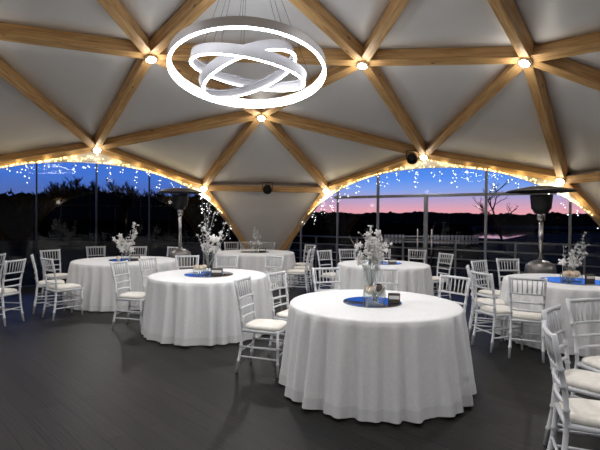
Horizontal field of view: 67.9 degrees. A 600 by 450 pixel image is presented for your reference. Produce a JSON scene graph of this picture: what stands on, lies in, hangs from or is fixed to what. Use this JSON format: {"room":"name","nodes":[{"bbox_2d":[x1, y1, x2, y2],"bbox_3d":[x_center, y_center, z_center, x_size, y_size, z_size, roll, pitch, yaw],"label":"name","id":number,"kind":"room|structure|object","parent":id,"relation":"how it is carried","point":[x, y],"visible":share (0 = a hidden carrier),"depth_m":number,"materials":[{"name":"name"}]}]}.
{"room":"event hall","nodes":[
{"label":"event hall","id":0,"kind":"room"},
{"bbox_2d":[210,183,319,249],"bbox_3d":[-0.958,0.095,12.533,3.334,2.427,0.995,0,1,-2],"label":"wall","id":1,"kind":"structure","parent":0,"point":[275,215],"depth_m":12.32,"materials":[{"name":"fabric"}]},
{"bbox_2d":[0,156,90,167],"label":"fairy lights","id":2,"kind":"object","parent":1,"relation":"attached to","point":[71,156],"depth_m":9.48,"materials":[{"name":"yellow glass"}]},
{"bbox_2d":[8,163,209,290],"bbox_3d":[-4.647,-0.039,10.070,7.946,2.813,0.073,0,1,-38],"label":"window","id":3,"kind":"structure","parent":1,"relation":"in","point":[32,287],"depth_m":10.07,"materials":[{"name":"grey metal"}]},
{"bbox_2d":[0,162,230,230],"bbox_3d":[-4.596,-0.505,10.031,6.964,1.774,0.064,0,1,-38],"label":"fairy lights","id":4,"kind":"object","parent":1,"relation":"hanging from","point":[43,162],"visible":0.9,"depth_m":10.08,"materials":[{"name":"white glass"}]},
{"bbox_2d":[0,152,245,249],"bbox_3d":[-4.680,-0.208,10.110,9.116,3.148,0.231,0,1,-38],"label":"trim","id":5,"kind":"structure","parent":1,"relation":"attached to","point":[102,158],"depth_m":10.12,"materials":[{"name":"white fabric"}]},
{"bbox_2d":[300,171,572,290],"bbox_3d":[2.932,0.025,10.396,7.946,2.813,0.071,1,1,34],"label":"window","id":6,"kind":"structure","parent":1,"relation":"in","point":[486,194],"depth_m":10.35,"materials":[{"name":"grey metal"}]},
{"bbox_2d":[285,160,599,250],"bbox_3d":[2.963,-0.143,10.439,9.116,3.148,0.231,1,1,34],"label":"trim","id":7,"kind":"structure","parent":1,"relation":"attached to","point":[433,163],"depth_m":10.13,"materials":[{"name":"white fabric"}]},
{"bbox_2d":[302,167,599,228],"bbox_3d":[2.915,-0.597,10.336,6.905,1.464,0.066,1,1,34],"label":"fairy lights","id":8,"kind":"object","parent":1,"relation":"hanging from","point":[431,167],"visible":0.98,"depth_m":10.22,"materials":[{"name":"white glass"}]},
{"bbox_2d":[437,161,545,185],"label":"fairy lights","id":9,"kind":"object","parent":1,"relation":"attached to","point":[454,166],"depth_m":9.45,"materials":[{"name":"yellow glass"}]},
{"bbox_2d":[0,0,599,184],"bbox_3d":[-0.605,-2.102,5.173,14.424,2.209,13.691,0,1,-2],"label":"ceiling","id":10,"kind":"structure","parent":0,"point":[83,85],"depth_m":7.89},
{"bbox_2d":[91,154,194,188],"label":"fairy lights","id":11,"kind":"object","parent":10,"relation":"attached to","point":[106,163],"depth_m":10.67,"materials":[{"name":"yellow glass"}]},
{"bbox_2d":[0,276,599,449],"bbox_3d":[-0.680,1.559,5.795,15.106,0.200,14.367,0,1,-2],"label":"floor","id":12,"kind":"structure","parent":0,"point":[72,381],"depth_m":3.83,"materials":[{"name":"grey wood"}]},
{"bbox_2d":[0,253,5,307],"bbox_3d":[-5.190,0.935,7.324,0.506,0.930,0.390,1,1,6],"label":"chair","id":13,"kind":"object","parent":12,"relation":"on","point":[4,254],"visible":0.76,"depth_m":7.46,"materials":[{"name":"paint"}]},
{"bbox_2d":[0,258,25,326],"bbox_3d":[-4.302,0.955,6.435,0.506,0.930,0.390,1,1,9],"label":"chair","id":14,"kind":"object","parent":12,"relation":"on","point":[5,291],"visible":1,"depth_m":6.39,"materials":[{"name":"paint"}]},
{"bbox_2d":[0,288,16,294],"bbox_3d":[-4.346,0.952,6.441,0.396,0.052,0.349,1,1,9],"label":"seat cushion","id":15,"kind":"object","parent":14,"relation":"on","point":[6,291],"depth_m":6.40,"materials":[{"name":"fabric"}]},
{"bbox_2d":[30,254,65,313],"bbox_3d":[-4.139,0.945,7.320,0.506,0.930,0.390,0,1,-31],"label":"chair","id":16,"kind":"object","parent":12,"relation":"on","point":[39,284],"visible":0.87,"depth_m":7.17,"materials":[{"name":"paint"}]},
{"bbox_2d":[38,279,64,284],"bbox_3d":[-4.101,0.943,7.343,0.396,0.052,0.349,0,1,-31],"label":"seat cushion","id":17,"kind":"object","parent":16,"relation":"on","point":[59,281],"depth_m":7.26,"materials":[{"name":"fabric"}]},
{"bbox_2d":[39,249,67,302],"bbox_3d":[-4.513,0.929,8.277,0.506,0.930,0.390,1,1,30],"label":"chair","id":18,"kind":"object","parent":12,"relation":"on","point":[60,275],"visible":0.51,"depth_m":8.25,"materials":[{"name":"paint"}]},
{"bbox_2d":[47,273,67,277],"bbox_3d":[-4.475,0.927,8.255,0.396,0.052,0.349,1,1,30],"label":"seat cushion","id":19,"kind":"object","parent":18,"relation":"on","point":[59,275],"depth_m":8.15,"materials":[{"name":"fabric"}]},
{"bbox_2d":[40,257,83,320],"bbox_3d":[-3.681,0.955,6.886,0.390,0.930,0.506,1,1,37],"label":"chair","id":20,"kind":"object","parent":12,"relation":"on","point":[56,288],"visible":1,"depth_m":6.81,"materials":[{"name":"paint"}]},
{"bbox_2d":[49,283,80,289],"bbox_3d":[-3.654,0.952,6.922,0.349,0.052,0.396,1,1,37],"label":"seat cushion","id":21,"kind":"object","parent":20,"relation":"on","point":[68,286],"depth_m":6.84,"materials":[{"name":"fabric"}]},
{"bbox_2d":[86,246,105,257],"bbox_3d":[-4.208,0.919,9.296,0.390,0.930,0.506,0,1,-37],"label":"chair","id":22,"kind":"object","parent":12,"relation":"on","point":[98,247],"visible":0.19,"depth_m":9.47,"materials":[{"name":"paint"}]},
{"bbox_2d":[62,256,179,311],"bbox_3d":[-3.205,1.023,8.206,2.015,0.756,2.024,0,1,-2],"label":"tablecloth","id":23,"kind":"object","parent":12,"relation":"on","point":[94,275],"visible":0.53,"depth_m":7.34,"materials":[{"name":"fabric"}]},
{"bbox_2d":[109,258,140,261],"bbox_3d":[-3.182,0.640,8.199,0.628,0.006,0.628,0,1,-2],"label":"tray","id":24,"kind":"object","parent":23,"relation":"on","point":[128,259],"visible":0.52,"depth_m":8.05,"materials":[{"name":"blue"}]},
{"bbox_3d":[-3.218,0.516,8.226,0.150,0.239,0.150,0,1,-2],"label":"glass vase","id":25,"kind":"object","parent":24,"relation":"on","visible":0},
{"bbox_2d":[112,222,139,255],"bbox_3d":[-3.210,0.256,8.221,0.492,0.637,0.250,0,1,-2],"label":"flower arrangement","id":26,"kind":"object","parent":25,"relation":"in","point":[121,241],"visible":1,"depth_m":8.22,"materials":[{"name":"grey"}]},
{"bbox_2d":[110,260,145,331],"bbox_3d":[-2.330,0.976,6.223,0.506,0.930,0.390,1,1,13],"label":"chair","id":27,"kind":"object","parent":12,"relation":"on","point":[130,296],"visible":0.87,"depth_m":6.10,"materials":[{"name":"paint"}]},
{"bbox_2d":[119,292,145,298],"bbox_3d":[-2.286,0.974,6.213,0.396,0.052,0.349,1,1,13],"label":"seat cushion","id":28,"kind":"object","parent":27,"relation":"on","point":[129,295],"depth_m":6.08,"materials":[{"name":"fabric"}]},
{"bbox_2d":[129,246,146,255],"bbox_3d":[-3.488,0.923,9.435,0.390,0.930,0.506,0,1,-6],"label":"chair","id":29,"kind":"object","parent":12,"relation":"on","point":[140,247],"visible":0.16,"depth_m":9.64,"materials":[{"name":"paint"}]},
{"bbox_2d":[138,257,157,312],"bbox_3d":[-2.156,0.969,6.816,0.506,0.930,0.390,1,1,23],"label":"chair","id":30,"kind":"object","parent":12,"relation":"on","point":[151,258],"visible":0.28,"depth_m":6.81,"materials":[{"name":"paint"}]},
{"bbox_2d":[157,188,202,269],"bbox_3d":[-2.547,0.309,9.455,0.936,2.170,0.936,0,1,-2],"label":"patio heater","id":31,"kind":"object","parent":12,"relation":"on","point":[180,202],"visible":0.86,"depth_m":9.34,"materials":[{"name":"silver metal"}]},
{"bbox_2d":[157,188,202,193],"bbox_3d":[-2.538,-0.730,9.442,0.936,0.092,0.936,0,1,-2],"label":"hood","id":32,"kind":"object","parent":31,"relation":"attached to","point":[171,190],"depth_m":9.29,"materials":[{"name":"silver metal"}]},
{"bbox_2d":[175,255,198,269],"bbox_3d":[-1.808,0.968,7.194,0.390,0.930,0.506,0,1,-18],"label":"chair","id":33,"kind":"object","parent":12,"relation":"on","point":[176,256],"visible":0.15,"depth_m":7.39,"materials":[{"name":"paint"}]},
{"bbox_2d":[141,268,271,345],"bbox_3d":[-1.269,1.066,6.196,1.847,0.756,1.832,0,1,-2],"label":"tablecloth","id":34,"kind":"object","parent":12,"relation":"on","point":[180,309],"visible":0.8,"depth_m":5.46,"materials":[{"name":"fabric"}]},
{"bbox_2d":[184,271,232,277],"bbox_3d":[-1.266,0.683,6.193,0.668,0.006,0.668,0,1,-2],"label":"tray","id":35,"kind":"object","parent":34,"relation":"on","point":[202,274],"visible":0.84,"depth_m":6.12,"materials":[{"name":"blue"}]},
{"bbox_2d":[211,268,222,274],"bbox_3d":[-1.136,0.637,6.079,0.160,0.090,0.033,1,1,0],"label":"table sign","id":36,"kind":"object","parent":35,"relation":"on","point":[214,271],"visible":1,"depth_m":6.07,"materials":[{"name":"grey wood"}]},
{"bbox_3d":[-1.283,0.514,6.218,0.140,0.331,0.140,0,1,-2],"label":"glass vase","id":37,"kind":"object","parent":35,"relation":"on","visible":0},
{"bbox_2d":[196,206,227,266],"bbox_3d":[-1.223,0.153,6.226,0.332,0.878,0.336,0,1,-45],"label":"flower arrangement","id":38,"kind":"object","parent":37,"relation":"in","point":[208,247],"visible":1,"depth_m":6.21,"materials":[{"name":"grey"}]},
{"bbox_2d":[215,255,238,268],"bbox_3d":[-1.232,0.972,7.274,0.390,0.930,0.506,1,1,0],"label":"chair","id":39,"kind":"object","parent":12,"relation":"on","point":[216,256],"visible":0.19,"depth_m":7.47,"materials":[{"name":"paint"}]},
{"bbox_2d":[213,249,298,288],"bbox_3d":[-1.055,1.013,10.464,2.033,0.756,2.051,0,1,-2],"label":"tablecloth","id":40,"kind":"object","parent":12,"relation":"on","point":[247,261],"visible":0.41,"depth_m":9.71,"materials":[{"name":"fabric"}]},
{"bbox_2d":[241,251,268,252],"bbox_3d":[-1.059,0.630,10.449,0.668,0.006,0.668,0,1,-2],"label":"tray","id":41,"kind":"object","parent":40,"relation":"on","point":[241,251],"visible":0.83,"depth_m":10.25,"materials":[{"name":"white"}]},
{"bbox_3d":[-1.058,0.534,10.467,0.140,0.184,0.140,0,1,-2],"label":"glass vase","id":42,"kind":"object","parent":41,"relation":"on","visible":0},
{"bbox_2d":[249,227,261,248],"bbox_3d":[-1.048,0.303,10.490,0.299,0.538,0.207,0,1,-2],"label":"flower arrangement","id":43,"kind":"object","parent":42,"relation":"in","point":[256,242],"visible":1,"depth_m":10.46,"materials":[{"name":"grey"}]},
{"bbox_2d":[234,276,286,377],"bbox_3d":[-0.385,1.015,4.559,0.506,0.930,0.390,1,1,18],"label":"chair","id":44,"kind":"object","parent":12,"relation":"on","point":[259,326],"visible":0.94,"depth_m":4.45,"materials":[{"name":"paint"}]},
{"bbox_2d":[245,319,286,330],"bbox_3d":[-0.343,1.013,4.545,0.396,0.052,0.349,1,1,18],"label":"seat cushion","id":45,"kind":"object","parent":44,"relation":"on","point":[256,324],"depth_m":4.44,"materials":[{"name":"fabric"}]},
{"bbox_2d":[264,255,283,310],"bbox_3d":[-0.552,0.977,7.309,0.390,0.930,0.506,1,1,34],"label":"chair","id":46,"kind":"object","parent":12,"relation":"on","point":[266,256],"visible":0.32,"depth_m":7.42,"materials":[{"name":"paint"}]},
{"bbox_2d":[266,270,288,355],"bbox_3d":[-0.088,1.011,5.066,0.506,0.930,0.390,1,1,30],"label":"chair","id":47,"kind":"object","parent":12,"relation":"on","point":[282,315],"visible":0.56,"depth_m":5.06,"materials":[{"name":"paint"}]},
{"bbox_2d":[276,309,288,318],"bbox_3d":[-0.050,1.009,5.044,0.396,0.052,0.349,1,1,30],"label":"seat cushion","id":48,"kind":"object","parent":47,"relation":"on","point":[283,314],"depth_m":4.97,"materials":[{"name":"fabric"}]},
{"bbox_2d":[286,248,310,292],"bbox_3d":[-0.021,0.957,9.218,0.506,0.930,0.390,1,1,7],"label":"chair","id":49,"kind":"object","parent":12,"relation":"on","point":[291,271],"visible":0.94,"depth_m":9.07,"materials":[{"name":"paint"}]},
{"bbox_2d":[287,269,306,272],"bbox_3d":[-0.065,0.955,9.223,0.396,0.052,0.349,1,1,7],"label":"seat cushion","id":50,"kind":"object","parent":49,"relation":"on","point":[291,270],"depth_m":9.08,"materials":[{"name":"fabric"}]},
{"bbox_2d":[0,0,599,250],"bbox_3d":[-0.995,-0.832,4.449,15.363,4.718,14.772,1,1,34],"label":"frame","id":51,"kind":"object","parent":12,"relation":"on","point":[549,57],"visible":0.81,"depth_m":7.39,"materials":[{"name":"brown wood"}]},
{"bbox_2d":[145,54,157,63],"bbox_3d":[-2.334,-2.609,6.984,0.191,0.126,0.196,0,1,-34],"label":"recessed light","id":52,"kind":"object","parent":51,"relation":"attached to","point":[149,58],"visible":1,"depth_m":6.95,"materials":[{"name":"silver metal"}]},
{"bbox_2d":[167,0,325,107],"bbox_3d":[-0.587,-2.219,5.078,1.774,1.448,1.762,0,1,-2],"label":"ring chandelier","id":53,"kind":"object","parent":51,"relation":"hanging from","point":[260,50],"visible":1,"depth_m":4.69,"materials":[{"name":"grey"}]},
{"bbox_2d":[262,182,272,193],"bbox_3d":[-0.852,-0.960,11.677,0.293,0.319,0.266,0,1,-2],"label":"lamp","id":54,"kind":"object","parent":51,"relation":"attached to","point":[267,189],"visible":1,"depth_m":11.61,"materials":[{"name":"black plastic"}]},
{"bbox_2d":[356,61,368,69],"bbox_3d":[0.996,-2.555,7.111,0.191,0.127,0.196,1,1,44],"label":"recessed light","id":55,"kind":"object","parent":51,"relation":"attached to","point":[361,65],"visible":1,"depth_m":7.08,"materials":[{"name":"silver metal"}]},
{"bbox_2d":[406,150,418,163],"bbox_3d":[2.545,-1.527,10.055,0.254,0.324,0.282,1,1,36],"label":"speaker","id":56,"kind":"object","parent":51,"relation":"attached to","point":[412,158],"visible":1,"depth_m":10.01,"materials":[{"name":"black plastic"}]},
{"bbox_2d":[517,58,532,67],"bbox_3d":[3.242,-2.347,6.424,0.191,0.150,0.190,0,1,-20],"label":"recessed light","id":57,"kind":"object","parent":51,"relation":"attached to","point":[522,62],"visible":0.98,"depth_m":6.39,"materials":[{"name":"silver metal"}]},
{"bbox_2d":[555,178,564,185],"bbox_3d":[5.210,-0.878,8.913,0.163,0.185,0.190,0,1,-34],"label":"recessed light","id":58,"kind":"object","parent":51,"relation":"attached to","point":[559,181],"visible":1,"depth_m":8.89,"materials":[{"name":"silver metal"}]},
{"bbox_2d":[292,247,315,289],"bbox_3d":[0.094,0.950,9.899,0.506,0.930,0.390,1,1,9],"label":"chair","id":59,"kind":"object","parent":12,"relation":"on","point":[314,248],"visible":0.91,"depth_m":9.76,"materials":[{"name":"paint"}]},
{"bbox_2d":[293,266,308,269],"bbox_3d":[0.050,0.947,9.906,0.396,0.052,0.349,1,1,9],"label":"seat cushion","id":60,"kind":"object","parent":59,"relation":"on","point":[296,267],"depth_m":9.76,"materials":[{"name":"fabric"}]},
{"bbox_2d":[296,244,315,283],"bbox_3d":[0.081,0.938,10.745,0.506,0.930,0.390,0,1,-41],"label":"chair","id":61,"kind":"object","parent":12,"relation":"on","point":[307,245],"visible":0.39,"depth_m":10.84,"materials":[{"name":"paint"}]},
{"bbox_2d":[312,267,340,291],"bbox_3d":[0.403,1.009,5.529,0.390,0.930,0.506,0,1,-18],"label":"chair","id":62,"kind":"object","parent":12,"relation":"on","point":[313,268],"visible":0.23,"depth_m":5.72,"materials":[{"name":"paint"}]},
{"bbox_2d":[317,250,335,289],"bbox_3d":[0.617,0.969,8.759,0.390,0.930,0.506,0,1,-38],"label":"chair","id":63,"kind":"object","parent":12,"relation":"on","point":[323,251],"visible":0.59,"depth_m":8.80,"materials":[{"name":"paint"}]},
{"bbox_2d":[323,272,335,276],"bbox_3d":[0.644,0.968,8.724,0.349,0.052,0.396,0,1,-38],"label":"seat cushion","id":64,"kind":"object","parent":63,"relation":"on","point":[331,273],"depth_m":8.65,"materials":[{"name":"fabric"}]},
{"bbox_2d":[338,249,355,261],"bbox_3d":[1.052,0.968,9.173,0.390,0.930,0.506,0,1,-18],"label":"chair","id":65,"kind":"object","parent":12,"relation":"on","point":[340,250],"visible":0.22,"depth_m":9.38,"materials":[{"name":"paint"}]},
{"bbox_2d":[278,289,476,423],"bbox_3d":[0.696,1.110,4.220,1.846,0.756,1.862,0,1,-2],"label":"tablecloth","id":66,"kind":"object","parent":12,"relation":"on","point":[411,361],"visible":0.96,"depth_m":3.49,"materials":[{"name":"fabric"}]},
{"bbox_2d":[343,297,401,307],"bbox_3d":[0.681,0.727,4.213,0.548,0.006,0.548,0,1,-2],"label":"tray","id":67,"kind":"object","parent":66,"relation":"on","point":[353,301],"visible":0.89,"depth_m":4.16,"materials":[{"name":"blue"}]},
{"bbox_2d":[363,286,385,304],"bbox_3d":[0.682,0.647,4.091,0.213,0.155,0.213,0,1,-2],"label":"glass bowl","id":68,"kind":"object","parent":67,"relation":"on","point":[364,286],"visible":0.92,"depth_m":4.07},
{"bbox_2d":[371,283,384,300],"bbox_3d":[0.697,0.613,4.085,0.147,0.169,0.125,0,1,-34],"label":"flower arrangement","id":69,"kind":"object","parent":68,"relation":"in","point":[375,293],"visible":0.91,"depth_m":4.08,"materials":[{"name":"white"}]},
{"bbox_2d":[388,293,399,302],"bbox_3d":[0.877,0.680,4.155,0.110,0.090,0.033,1,1,9],"label":"table sign","id":70,"kind":"object","parent":67,"relation":"on","point":[392,297],"visible":1,"depth_m":4.14,"materials":[{"name":"grey wood"}]},
{"bbox_3d":[0.674,0.520,4.257,0.132,0.405,0.132,0,1,-2],"label":"glass vase","id":71,"kind":"object","parent":67,"relation":"on","visible":0},
{"bbox_2d":[350,225,387,286],"bbox_3d":[0.654,0.306,4.262,0.369,0.617,0.208,1,1,14],"label":"flower arrangement","id":72,"kind":"object","parent":71,"relation":"in","point":[378,253],"visible":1,"depth_m":4.25,"materials":[{"name":"grey"}]},
{"bbox_2d":[333,260,433,295],"bbox_3d":[1.469,1.068,7.933,1.843,0.756,1.827,0,1,-2],"label":"tablecloth","id":73,"kind":"object","parent":12,"relation":"on","point":[414,277],"visible":0.41,"depth_m":7.30,"materials":[{"name":"fabric"}]},
{"bbox_2d":[371,261,401,264],"bbox_3d":[1.535,0.685,8.022,0.588,0.006,0.588,0,1,-2],"label":"tray","id":74,"kind":"object","parent":73,"relation":"on","point":[381,262],"visible":0.64,"depth_m":7.91,"materials":[{"name":"blue"}]},
{"bbox_3d":[1.424,0.561,8.002,0.130,0.239,0.130,0,1,-2],"label":"glass vase","id":75,"kind":"object","parent":74,"relation":"on","visible":0},
{"bbox_2d":[358,231,392,257],"bbox_3d":[1.359,0.352,8.033,0.618,0.525,0.297,1,1,15],"label":"flower arrangement","id":76,"kind":"object","parent":75,"relation":"in","point":[381,239],"visible":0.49,"depth_m":7.99,"materials":[{"name":"grey"}]},
{"bbox_2d":[368,268,398,290],"bbox_3d":[1.039,1.016,5.475,0.390,0.930,0.506,1,1,6],"label":"chair","id":77,"kind":"object","parent":12,"relation":"on","point":[381,269],"visible":0.16,"depth_m":5.67,"materials":[{"name":"paint"}]},
{"bbox_2d":[408,249,426,262],"bbox_3d":[2.354,0.979,9.191,0.390,0.930,0.506,1,1,30],"label":"chair","id":78,"kind":"object","parent":12,"relation":"on","point":[409,250],"visible":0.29,"depth_m":9.38,"materials":[{"name":"paint"}]},
{"bbox_2d":[432,252,453,300],"bbox_3d":[2.541,0.992,8.298,0.506,0.930,0.390,0,1,-24],"label":"chair","id":79,"kind":"object","parent":12,"relation":"on","point":[435,279],"visible":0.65,"depth_m":8.24,"materials":[{"name":"paint"}]},
{"bbox_2d":[432,276,446,280],"bbox_3d":[2.501,0.990,8.280,0.396,0.052,0.349,0,1,-24],"label":"seat cushion","id":80,"kind":"object","parent":79,"relation":"on","point":[434,278],"depth_m":8.16,"materials":[{"name":"fabric"}]},
{"bbox_2d":[438,274,470,315],"bbox_3d":[1.550,1.028,4.842,0.506,0.930,0.390,0,1,-38],"label":"chair","id":81,"kind":"object","parent":12,"relation":"on","point":[441,284],"visible":0.25,"depth_m":4.93,"materials":[{"name":"paint"}]},
{"bbox_2d":[466,265,505,340],"bbox_3d":[2.482,1.022,5.970,0.506,0.930,0.390,1,1,20],"label":"chair","id":82,"kind":"object","parent":12,"relation":"on","point":[485,300],"visible":0.66,"depth_m":5.87,"materials":[{"name":"paint"}]},
{"bbox_2d":[474,298,505,304],"bbox_3d":[2.524,1.020,5.955,0.396,0.052,0.349,1,1,20],"label":"seat cushion","id":83,"kind":"object","parent":82,"relation":"on","point":[486,300],"depth_m":5.85,"materials":[{"name":"fabric"}]},
{"bbox_2d":[471,260,500,318],"bbox_3d":[2.905,1.016,6.769,0.390,0.930,0.506,0,1,-34],"label":"chair","id":84,"kind":"object","parent":12,"relation":"on","point":[484,291],"visible":0.38,"depth_m":6.84,"materials":[{"name":"paint"}]},
{"bbox_2d":[478,289,500,295],"bbox_3d":[2.930,1.014,6.732,0.349,0.052,0.396,0,1,-34],"label":"seat cushion","id":85,"kind":"object","parent":84,"relation":"on","point":[484,292],"depth_m":6.66,"materials":[{"name":"fabric"}]},
{"bbox_2d":[470,270,523,352],"bbox_3d":[2.388,1.028,5.427,0.506,0.930,0.390,0,1,-16],"label":"chair","id":86,"kind":"object","parent":12,"relation":"on","point":[493,310],"visible":0.93,"depth_m":5.33,"materials":[{"name":"paint"}]},
{"bbox_2d":[480,305,516,313],"bbox_3d":[2.431,1.026,5.440,0.396,0.052,0.349,0,1,-16],"label":"seat cushion","id":87,"kind":"object","parent":86,"relation":"on","point":[500,309],"depth_m":5.35,"materials":[{"name":"fabric"}]},
{"bbox_2d":[496,258,519,289],"bbox_3d":[3.412,1.016,7.094,0.390,0.930,0.506,0,1,-3],"label":"chair","id":88,"kind":"object","parent":12,"relation":"on","point":[497,259],"visible":0.32,"depth_m":7.29,"materials":[{"name":"paint"}]},
{"bbox_2d":[508,276,547,362],"bbox_3d":[2.598,1.034,5.105,0.390,0.930,0.506,1,1,27],"label":"chair","id":89,"kind":"object","parent":12,"relation":"on","point":[517,315],"visible":0.91,"depth_m":4.96,"materials":[{"name":"paint"}]},
{"bbox_2d":[512,310,541,320],"bbox_3d":[2.618,1.032,5.144,0.349,0.052,0.396,1,1,27],"label":"seat cushion","id":90,"kind":"object","parent":89,"relation":"on","point":[516,315],"depth_m":5.00,"materials":[{"name":"fabric"}]},
{"bbox_2d":[506,186,579,273],"bbox_3d":[3.998,0.420,7.406,1.076,2.120,1.076,0,1,-2],"label":"patio heater","id":91,"kind":"object","parent":12,"relation":"on","point":[541,202],"visible":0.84,"depth_m":7.30,"materials":[{"name":"silver metal"}]},
{"bbox_2d":[506,186,579,193],"bbox_3d":[4.007,-0.594,7.392,1.076,0.092,1.076,0,1,-2],"label":"hood","id":92,"kind":"object","parent":91,"relation":"attached to","point":[532,189],"depth_m":7.37,"materials":[{"name":"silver metal"}]},
{"bbox_2d":[495,273,599,356],"bbox_3d":[3.578,1.114,5.862,1.846,0.756,1.841,1,1,38],"label":"tablecloth","id":93,"kind":"object","parent":12,"relation":"on","point":[556,293],"visible":0.5,"depth_m":5.29,"materials":[{"name":"fabric"}]},
{"bbox_2d":[542,277,599,284],"bbox_3d":[3.575,0.732,5.841,0.768,0.006,0.768,0,1,-2],"label":"tray","id":94,"kind":"object","parent":93,"relation":"on","point":[577,281],"visible":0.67,"depth_m":5.77,"materials":[{"name":"blue"}]},
{"bbox_2d":[585,274,594,280],"bbox_3d":[3.762,0.685,5.783,0.120,0.090,0.033,1,1,0],"label":"table sign","id":95,"kind":"object","parent":94,"relation":"on","point":[588,277],"visible":1,"depth_m":5.77,"materials":[{"name":"grey wood"}]},
{"bbox_3d":[3.558,0.626,5.905,0.150,0.202,0.150,0,1,-2],"label":"glass vase","id":96,"kind":"object","parent":94,"relation":"on","visible":0},
{"bbox_2d":[558,232,589,270],"bbox_3d":[3.632,0.379,5.895,0.410,0.586,0.196,0,1,-20],"label":"flower arrangement","id":97,"kind":"object","parent":96,"relation":"in","point":[573,264],"visible":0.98,"depth_m":5.89,"materials":[{"name":"grey"}]},
{"bbox_2d":[541,320,599,449],"bbox_3d":[1.653,1.060,2.521,0.506,0.930,0.390,1,1,21],"label":"chair","id":98,"kind":"object","parent":12,"relation":"on","point":[577,414],"visible":1,"depth_m":2.48,"materials":[{"name":"paint"}]},
{"bbox_2d":[559,398,599,427],"bbox_3d":[1.694,1.058,2.505,0.396,0.052,0.349,1,1,21],"label":"seat cushion","id":99,"kind":"object","parent":98,"relation":"on","point":[584,413],"depth_m":2.45,"materials":[{"name":"fabric"}]},
{"bbox_2d":[541,304,599,445],"bbox_3d":[1.958,1.055,3.043,0.506,0.930,0.390,1,1,45],"label":"chair","id":100,"kind":"object","parent":12,"relation":"on","point":[584,382],"visible":0.57,"depth_m":3.06,"materials":[{"name":"paint"}]},
{"bbox_2d":[558,369,599,393],"bbox_3d":[1.990,1.054,3.012,0.396,0.052,0.349,1,1,45],"label":"seat cushion","id":101,"kind":"object","parent":100,"relation":"on","point":[577,380],"depth_m":2.97,"materials":[{"name":"fabric"}]},
{"bbox_2d":[566,298,599,396],"bbox_3d":[2.365,1.054,3.393,0.390,0.930,0.506,0,1,-14],"label":"chair","id":102,"kind":"object","parent":12,"relation":"on","point":[591,363],"visible":0.74,"depth_m":3.53,"materials":[{"name":"paint"}]},
{"bbox_2d":[582,356,599,369],"bbox_3d":[2.376,1.053,3.350,0.349,0.052,0.396,0,1,-14],"label":"seat cushion","id":103,"kind":"object","parent":102,"relation":"on","point":[591,362],"depth_m":3.40,"materials":[{"name":"fabric"}]},
{"bbox_2d":[571,170,599,208],"bbox_3d":[6.424,0.189,7.623,0.989,2.499,3.392,0,1,-21],"label":"wall","id":104,"kind":"structure","parent":0,"point":[591,189],"depth_m":8.65,"materials":[{"name":"fabric"}]},
{"label":"outside","id":105,"kind":"structure","parent":0,"visible":0},
{"bbox_2d":[0,225,599,276],"bbox_3d":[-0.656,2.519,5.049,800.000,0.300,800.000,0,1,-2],"label":"railing","id":106,"kind":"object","parent":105,"point":[70,251],"depth_m":35.16,"materials":[{"name":"metal"}]},
{"bbox_2d":[59,175,82,190],"bbox_3d":[-34.802,-3.148,68.661,5.566,8.834,3.852,0,1,-30],"label":"bare tree","id":107,"kind":"object","parent":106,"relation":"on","point":[71,182],"visible":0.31,"depth_m":68.12,"materials":[{"name":"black plant"}]},
{"bbox_2d":[66,177,84,190],"bbox_3d":[-30.927,-2.605,61.932,3.885,8.055,2.548,1,1,33],"label":"bare tree","id":108,"kind":"object","parent":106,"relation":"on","point":[77,181],"visible":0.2,"depth_m":61.41,"materials":[{"name":"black plant"}]},
{"bbox_2d":[105,179,124,191],"bbox_3d":[-32.127,-3.599,77.785,4.643,9.627,3.046,0,1,-14],"label":"bare tree","id":109,"kind":"object","parent":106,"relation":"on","point":[109,181],"visible":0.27,"depth_m":77.81,"materials":[{"name":"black plant"}]},
{"bbox_2d":[124,180,137,195],"bbox_3d":[-32.269,-3.675,84.641,3.285,9.599,4.448,1,1,-1],"label":"bare tree","id":110,"kind":"object","parent":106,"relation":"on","point":[126,183],"visible":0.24,"depth_m":84.03,"materials":[{"name":"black plant"}]},
{"bbox_2d":[0,183,475,243],"bbox_3d":[-9.415,-1.328,49.282,56.006,6.084,7.413,1,1,0],"label":"trees","id":111,"kind":"object","parent":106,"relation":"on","point":[65,215],"visible":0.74,"depth_m":46.49,"materials":[{"name":"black plant"}]},
{"bbox_2d":[383,235,479,262],"bbox_3d":[7.688,1.391,26.054,5.600,1.620,0.100,1,1,0],"label":"picket fence","id":112,"kind":"object","parent":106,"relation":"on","point":[394,251],"visible":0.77,"depth_m":26.05,"materials":[{"name":"white paint"}]},
{"bbox_2d":[308,211,597,225],"bbox_3d":[131.857,-4.070,269.954,321.146,8.373,53.707,0,1,-2],"label":"woodland","id":113,"kind":"object","parent":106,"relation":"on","point":[552,218],"visible":0.54,"depth_m":254.06,"materials":[{"name":"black plant"}]},
{"bbox_2d":[473,180,517,250],"bbox_3d":[14.973,-0.741,35.008,3.091,5.811,4.184,0,1,-2],"label":"bare tree","id":114,"kind":"object","parent":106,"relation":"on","point":[489,197],"visible":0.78,"depth_m":34.56,"materials":[{"name":"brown plant"}]},
{"bbox_2d":[474,228,599,238],"bbox_3d":[96.461,1.948,107.306,147.140,0.130,88.557,0,1,-2],"label":"lake","id":115,"kind":"structure","parent":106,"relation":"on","point":[506,233],"depth_m":101.45,"materials":[{"name":"black liquid"}]},
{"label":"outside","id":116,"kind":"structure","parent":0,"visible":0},
{"bbox_2d":[1,263,521,287],"bbox_3d":[-0.649,1.744,5.039,25.600,0.130,25.600,0,1,-2],"label":"terrace","id":117,"kind":"object","parent":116,"point":[28,279],"visible":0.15,"depth_m":13.99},
{"bbox_2d":[290,235,599,282],"bbox_3d":[4.137,1.021,11.878,11.645,1.244,0.049,1,1,34],"label":"terrace railing","id":118,"kind":"object","parent":117,"relation":"on","point":[455,249],"visible":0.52,"depth_m":11.84,"materials":[{"name":"metal"}]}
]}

